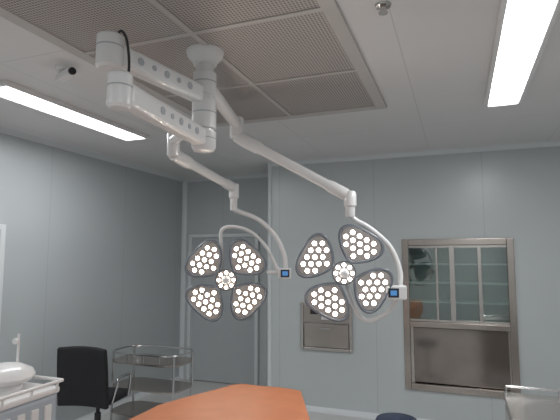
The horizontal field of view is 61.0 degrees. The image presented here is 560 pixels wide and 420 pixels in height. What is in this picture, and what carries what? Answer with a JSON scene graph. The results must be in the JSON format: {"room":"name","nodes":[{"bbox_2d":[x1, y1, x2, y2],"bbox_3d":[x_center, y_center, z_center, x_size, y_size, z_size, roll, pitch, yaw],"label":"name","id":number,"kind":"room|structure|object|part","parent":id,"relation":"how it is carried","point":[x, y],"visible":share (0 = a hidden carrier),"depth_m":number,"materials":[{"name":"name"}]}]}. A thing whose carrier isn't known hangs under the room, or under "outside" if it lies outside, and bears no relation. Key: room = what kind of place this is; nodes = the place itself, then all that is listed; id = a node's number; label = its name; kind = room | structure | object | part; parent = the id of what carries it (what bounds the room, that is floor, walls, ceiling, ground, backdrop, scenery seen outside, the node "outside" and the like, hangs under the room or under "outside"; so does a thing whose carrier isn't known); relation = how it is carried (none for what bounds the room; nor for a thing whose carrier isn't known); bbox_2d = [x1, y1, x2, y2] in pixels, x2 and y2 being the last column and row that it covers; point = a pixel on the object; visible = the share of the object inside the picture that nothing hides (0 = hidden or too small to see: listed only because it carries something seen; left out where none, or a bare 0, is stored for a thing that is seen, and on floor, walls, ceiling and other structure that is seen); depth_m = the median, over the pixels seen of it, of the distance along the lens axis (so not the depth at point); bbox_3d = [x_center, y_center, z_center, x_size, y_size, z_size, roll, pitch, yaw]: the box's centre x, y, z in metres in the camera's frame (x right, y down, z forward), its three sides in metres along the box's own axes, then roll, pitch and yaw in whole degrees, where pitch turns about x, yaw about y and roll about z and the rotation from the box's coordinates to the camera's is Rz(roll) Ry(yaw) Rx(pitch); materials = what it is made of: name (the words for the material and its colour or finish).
{"room":"operating room","nodes":[
{"label":"operating room","id":0,"kind":"room"},
{"bbox_2d":[0,133,182,419],"bbox_3d":[-2.953,0.644,3.467,0.100,3.000,8.100,-2,-6,20],"label":"wall","id":1,"kind":"structure","parent":0,"point":[92,258],"depth_m":5.34,"materials":[{"name":"grey paint"}]},
{"bbox_2d":[0,224,5,325],"bbox_3d":[-2.730,0.585,3.882,0.030,1.000,1.020,-2,-6,20],"label":"frame","id":2,"kind":"object","parent":1,"relation":"attached to","point":[2,226],"visible":1,"depth_m":4.35,"materials":[{"name":"silver metal"}]},
{"bbox_2d":[0,126,184,181],"bbox_3d":[-2.882,-0.826,3.586,0.050,0.050,8.100,-2,-6,20],"label":"trim","id":3,"kind":"structure","parent":1,"relation":"attached to","point":[5,130],"depth_m":5.32,"materials":[{"name":"silver metal"}]},
{"bbox_2d":[75,376,182,419],"bbox_3d":[-2.882,2.110,3.295,0.050,0.050,8.100,-2,-6,20],"label":"baseboard","id":4,"kind":"structure","parent":1,"relation":"attached to","point":[90,416],"depth_m":5.79,"materials":[{"name":"silver metal"}]},
{"bbox_2d":[183,177,267,385],"bbox_3d":[-0.658,0.991,6.968,1.720,3.000,0.100,-2,-6,20],"label":"wall","id":5,"kind":"structure","parent":0,"point":[208,202],"depth_m":7.02,"materials":[{"name":"grey paint"}]},
{"bbox_2d":[179,181,186,377],"bbox_3d":[-1.466,1.013,7.190,0.050,3.000,0.050,-2,-6,20],"label":"trim","id":6,"kind":"structure","parent":5,"relation":"attached to","point":[184,195],"depth_m":7.20,"materials":[{"name":"silver metal"}]},
{"bbox_2d":[190,237,254,384],"bbox_3d":[-0.833,1.438,6.914,1.040,2.080,0.030,-2,-6,20],"label":"door","id":7,"kind":"structure","parent":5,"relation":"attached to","point":[223,348],"depth_m":6.86,"materials":[{"name":"grey metal"}]},
{"bbox_2d":[186,233,259,385],"bbox_3d":[-0.836,1.417,6.907,1.140,2.140,0.060,-2,-6,20],"label":"frame","id":8,"kind":"object","parent":5,"relation":"attached to","point":[191,236],"visible":0.63,"depth_m":6.89,"materials":[{"name":"silver metal"}]},
{"bbox_2d":[185,173,267,181],"bbox_3d":[-0.685,-0.484,7.043,1.720,0.050,0.050,-2,-6,20],"label":"trim","id":9,"kind":"structure","parent":5,"relation":"attached to","point":[262,175],"depth_m":7.04,"materials":[{"name":"silver metal"}]},
{"bbox_2d":[91,379,374,419],"bbox_3d":[-0.074,2.080,2.238,6.250,0.100,8.300,-2,-6,20],"label":"floor","id":10,"kind":"structure","parent":0,"point":[199,386],"depth_m":6.07,"materials":[{"name":"plastic"}]},
{"bbox_2d":[0,334,63,419],"bbox_3d":[-1.583,1.405,2.670,0.540,1.330,0.500,-2,-6,20],"label":"machine","id":11,"kind":"object","parent":10,"relation":"on","point":[20,399],"visible":1,"depth_m":2.68,"materials":[{"name":"white plastic"}]},
{"bbox_3d":[-1.605,0.904,2.888,0.036,0.290,0.038,-2,-6,20],"label":"gauge post","id":12,"kind":"part","parent":11,"relation":"part of","materials":[{"name":"white plastic"}]},
{"bbox_3d":[-1.573,1.023,2.712,0.455,0.062,0.435,-2,-6,20],"label":"rail","id":13,"kind":"part","parent":11,"relation":"part of","materials":[{"name":"white plastic"}]},
{"bbox_2d":[57,346,131,419],"bbox_3d":[-1.772,1.777,4.605,0.603,0.971,0.594,-1,-6,12],"label":"office chair","id":14,"kind":"object","parent":10,"relation":"on","point":[83,369],"visible":0.97,"depth_m":4.41,"materials":[{"name":"black fabric"}]},
{"bbox_3d":[-1.764,1.810,4.631,0.460,0.070,0.420,-1,-6,13],"label":"seat","id":15,"kind":"part","parent":14,"relation":"part of","materials":[{"name":"black fabric"}]},
{"bbox_2d":[110,344,193,419],"bbox_3d":[-1.373,1.912,5.107,0.860,0.800,0.480,-2,-6,20],"label":"trolley","id":16,"kind":"object","parent":10,"relation":"on","point":[133,408],"visible":0.91,"depth_m":5.07,"materials":[{"name":"silver metal"}]},
{"bbox_2d":[112,401,163,416],"bbox_3d":[-1.373,2.143,5.084,0.840,0.015,0.460,-2,-6,20],"label":"shelf","id":17,"kind":"object","parent":16,"relation":"attached to","point":[133,408],"depth_m":5.12,"materials":[{"name":"silver metal"}]},
{"bbox_2d":[113,353,191,367],"bbox_3d":[-1.373,1.623,5.135,0.840,0.020,0.460,-2,-6,20],"label":"shelf","id":18,"kind":"object","parent":16,"relation":"attached to","point":[132,359],"depth_m":5.03,"materials":[{"name":"silver metal"}]},
{"bbox_2d":[113,377,191,393],"bbox_3d":[-1.373,1.885,5.109,0.840,0.015,0.460,-2,-6,20],"label":"shelf","id":19,"kind":"object","parent":16,"relation":"attached to","point":[140,384],"depth_m":5.07,"materials":[{"name":"silver metal"}]},
{"bbox_3d":[-1.373,1.524,5.145,0.860,0.020,0.480,-2,-6,20],"label":"guard rail","id":20,"kind":"part","parent":16,"relation":"part of","materials":[{"name":"silver metal"}]},
{"bbox_2d":[129,384,309,419],"bbox_3d":[-0.440,1.548,2.198,1.030,0.912,2.175,-2,-6,20],"label":"table","id":21,"kind":"object","parent":10,"relation":"on","point":[236,401],"visible":1,"depth_m":2.79,"materials":[{"name":"orange leather"},{"name":"orange vinyl"},{"name":"brushed stainless steel"}]},
{"bbox_2d":[375,412,416,419],"bbox_3d":[0.901,1.861,3.555,0.420,0.584,0.439,-2,-6,20],"label":"round stool","id":22,"kind":"object","parent":10,"relation":"on","point":[384,416],"visible":1,"depth_m":3.62,"materials":[{"name":"blue plastic"}]},
{"bbox_2d":[503,385,559,419],"bbox_3d":[1.695,1.601,2.744,0.660,0.953,0.600,-2,-6,20],"label":"cart","id":23,"kind":"object","parent":10,"relation":"on","point":[518,406],"visible":1,"depth_m":2.90,"materials":[{"name":"silver metal"}]},
{"bbox_3d":[1.793,1.179,3.049,0.634,0.053,0.016,-2,-6,20],"label":"rail","id":24,"kind":"part","parent":23,"relation":"part of","materials":[{"name":"silver metal"}]},
{"bbox_2d":[95,30,406,322],"bbox_3d":[-0.438,-0.027,3.155,2.156,1.725,1.613,5,-8,-44],"label":"light","id":25,"kind":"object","parent":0,"point":[372,287],"depth_m":3.27,"materials":[{"name":"white metal"}]},
{"bbox_3d":[-0.608,-0.684,2.429,0.085,0.100,0.617,-3,-6,29],"label":"extension arm","id":26,"kind":"part","parent":25,"relation":"part of","materials":[{"name":"white metal"}]},
{"bbox_3d":[-0.548,-0.445,2.312,0.147,0.100,0.744,-2,-6,20],"label":"extension arm","id":27,"kind":"part","parent":25,"relation":"part of","materials":[{"name":"white metal"}]},
{"bbox_3d":[-0.583,-0.507,2.997,0.076,0.076,0.613,3,-6,-29],"label":"extension arm","id":28,"kind":"part","parent":25,"relation":"part of","materials":[{"name":"white metal"}]},
{"bbox_3d":[-0.561,-0.287,3.646,0.094,0.195,0.877,-2,-6,23],"label":"spring arm","id":29,"kind":"part","parent":25,"relation":"part of","materials":[{"name":"white metal"}]},
{"bbox_2d":[184,238,267,321],"bbox_3d":[-0.441,0.573,3.889,0.681,0.680,0.068,0,-6,-3],"label":"lamp","id":30,"kind":"object","parent":25,"relation":"attached to","point":[206,260],"depth_m":3.88,"materials":[{"name":"white plastic"}]},
{"bbox_3d":[-0.380,-0.690,3.180,0.086,0.084,0.876,-1,-6,7],"label":"extension arm","id":31,"kind":"part","parent":25,"relation":"part of","materials":[{"name":"white metal"}]},
{"bbox_3d":[0.082,-0.329,3.490,0.886,0.555,0.100,-1,-6,12],"label":"spring arm","id":32,"kind":"part","parent":25,"relation":"part of","materials":[{"name":"white metal"}]},
{"bbox_2d":[295,224,393,321],"bbox_3d":[0.440,0.434,3.273,0.674,0.672,0.066,-1,-6,6],"label":"lamp","id":33,"kind":"object","parent":25,"relation":"attached to","point":[358,245],"depth_m":3.27,"materials":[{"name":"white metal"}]},
{"bbox_2d":[0,0,559,178],"bbox_3d":[-0.074,-1.005,2.543,6.250,0.100,8.300,-2,-6,20],"label":"ceiling","id":34,"kind":"structure","parent":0,"point":[428,61],"depth_m":3.73,"materials":[{"name":"white paint"}]},
{"bbox_2d":[55,65,75,83],"bbox_3d":[-1.345,-0.865,2.995,0.200,0.090,0.127,-2,-6,20],"label":"security camera","id":35,"kind":"object","parent":34,"relation":"attached to","point":[66,73],"depth_m":2.98,"materials":[{"name":"white plastic"}]},
{"bbox_2d":[0,80,149,141],"bbox_3d":[-1.712,-0.790,4.026,0.290,0.035,1.610,-2,-6,20],"label":"housing","id":36,"kind":"object","parent":34,"relation":"attached to","point":[3,83],"visible":0.83,"depth_m":3.83,"materials":[{"name":"white metal"}]},
{"bbox_2d":[0,86,141,139],"bbox_3d":[-1.712,-0.794,4.026,0.230,0.023,1.550,-2,-6,20],"label":"diffuser","id":37,"kind":"object","parent":36,"relation":"attached to","point":[7,92],"visible":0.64,"depth_m":3.88,"materials":[{"name":"white plastic"}]},
{"bbox_2d":[0,0,386,126],"bbox_3d":[-0.467,-0.946,2.530,1.580,0.020,3.310,-2,-6,20],"label":"ceiling vent","id":38,"kind":"object","parent":34,"relation":"in","point":[282,59],"visible":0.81,"depth_m":2.64,"materials":[{"name":"white metal"}]},
{"bbox_2d":[375,0,391,15],"bbox_3d":[0.493,-0.960,2.270,0.080,0.042,0.080,-2,-6,20],"label":"sprinkler","id":39,"kind":"object","parent":34,"relation":"attached to","point":[382,6],"depth_m":2.26,"materials":[{"name":"silver metal"}]},
{"bbox_2d":[484,0,559,107],"bbox_3d":[1.432,-0.901,2.903,0.270,0.035,1.710,-2,-6,20],"label":"housing","id":40,"kind":"object","parent":34,"relation":"attached to","point":[503,3],"visible":0.88,"depth_m":2.69,"materials":[{"name":"white metal"}]},
{"bbox_2d":[488,0,556,105],"bbox_3d":[1.432,-0.905,2.904,0.210,0.023,1.650,-2,-6,20],"label":"ceiling light","id":41,"kind":"object","parent":40,"relation":"attached to","point":[526,21],"visible":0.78,"depth_m":2.64,"materials":[{"name":"white plastic"}]},
{"bbox_2d":[272,146,559,419],"bbox_3d":[2.045,0.852,5.568,4.330,3.000,0.830,-2,-6,20],"label":"wall","id":42,"kind":"structure","parent":0,"point":[513,193],"depth_m":5.36,"materials":[{"name":"grey paint"}]},
{"bbox_2d":[267,163,271,386],"bbox_3d":[-0.128,0.889,5.940,0.056,3.000,0.056,-2,-6,20],"label":"trim","id":43,"kind":"structure","parent":42,"relation":"attached to","point":[269,304],"depth_m":5.90,"materials":[{"name":"silver metal"}]},
{"bbox_2d":[303,305,348,323],"bbox_3d":[0.548,1.239,5.642,0.560,0.205,0.015,-2,-6,20],"label":"plate","id":44,"kind":"object","parent":42,"relation":"attached to","point":[314,318],"visible":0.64,"depth_m":5.68,"materials":[{"name":"silver metal"}]},
{"bbox_2d":[304,323,348,348],"bbox_3d":[0.546,1.485,5.610,0.540,0.270,0.026,-2,-6,20],"label":"flap","id":45,"kind":"object","parent":42,"relation":"attached to","point":[338,336],"visible":1,"depth_m":5.59,"materials":[{"name":"silver metal"}]},
{"bbox_2d":[300,302,352,352],"bbox_3d":[0.546,1.380,5.621,0.630,0.560,0.030,-2,-6,20],"label":"frame","id":46,"kind":"object","parent":42,"relation":"attached to","point":[350,350],"visible":0.83,"depth_m":5.57,"materials":[{"name":"silver metal"}]},
{"bbox_2d":[305,405,429,419],"bbox_3d":[1.890,2.280,5.013,4.330,0.050,0.050,-2,-6,20],"label":"baseboard","id":47,"kind":"structure","parent":42,"relation":"attached to","point":[360,414],"depth_m":5.45,"materials":[{"name":"silver metal"}]},
{"bbox_2d":[269,140,559,166],"bbox_3d":[1.890,-0.656,5.304,4.330,0.050,0.050,-2,-6,20],"label":"trim","id":48,"kind":"structure","parent":42,"relation":"attached to","point":[557,142],"depth_m":5.37,"materials":[{"name":"silver metal"}]},
{"bbox_2d":[402,238,520,397],"bbox_3d":[1.989,1.153,5.302,1.150,1.650,0.430,-2,-6,20],"label":"window","id":49,"kind":"structure","parent":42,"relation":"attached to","point":[460,305],"depth_m":5.22,"materials":[{"name":"silver glass"}]},
{"bbox_3d":[1.938,1.587,5.123,0.990,0.590,0.020,-2,-6,20],"label":"door","id":50,"kind":"part","parent":49,"relation":"part of","materials":[{"name":"silver metal"}]}
]}

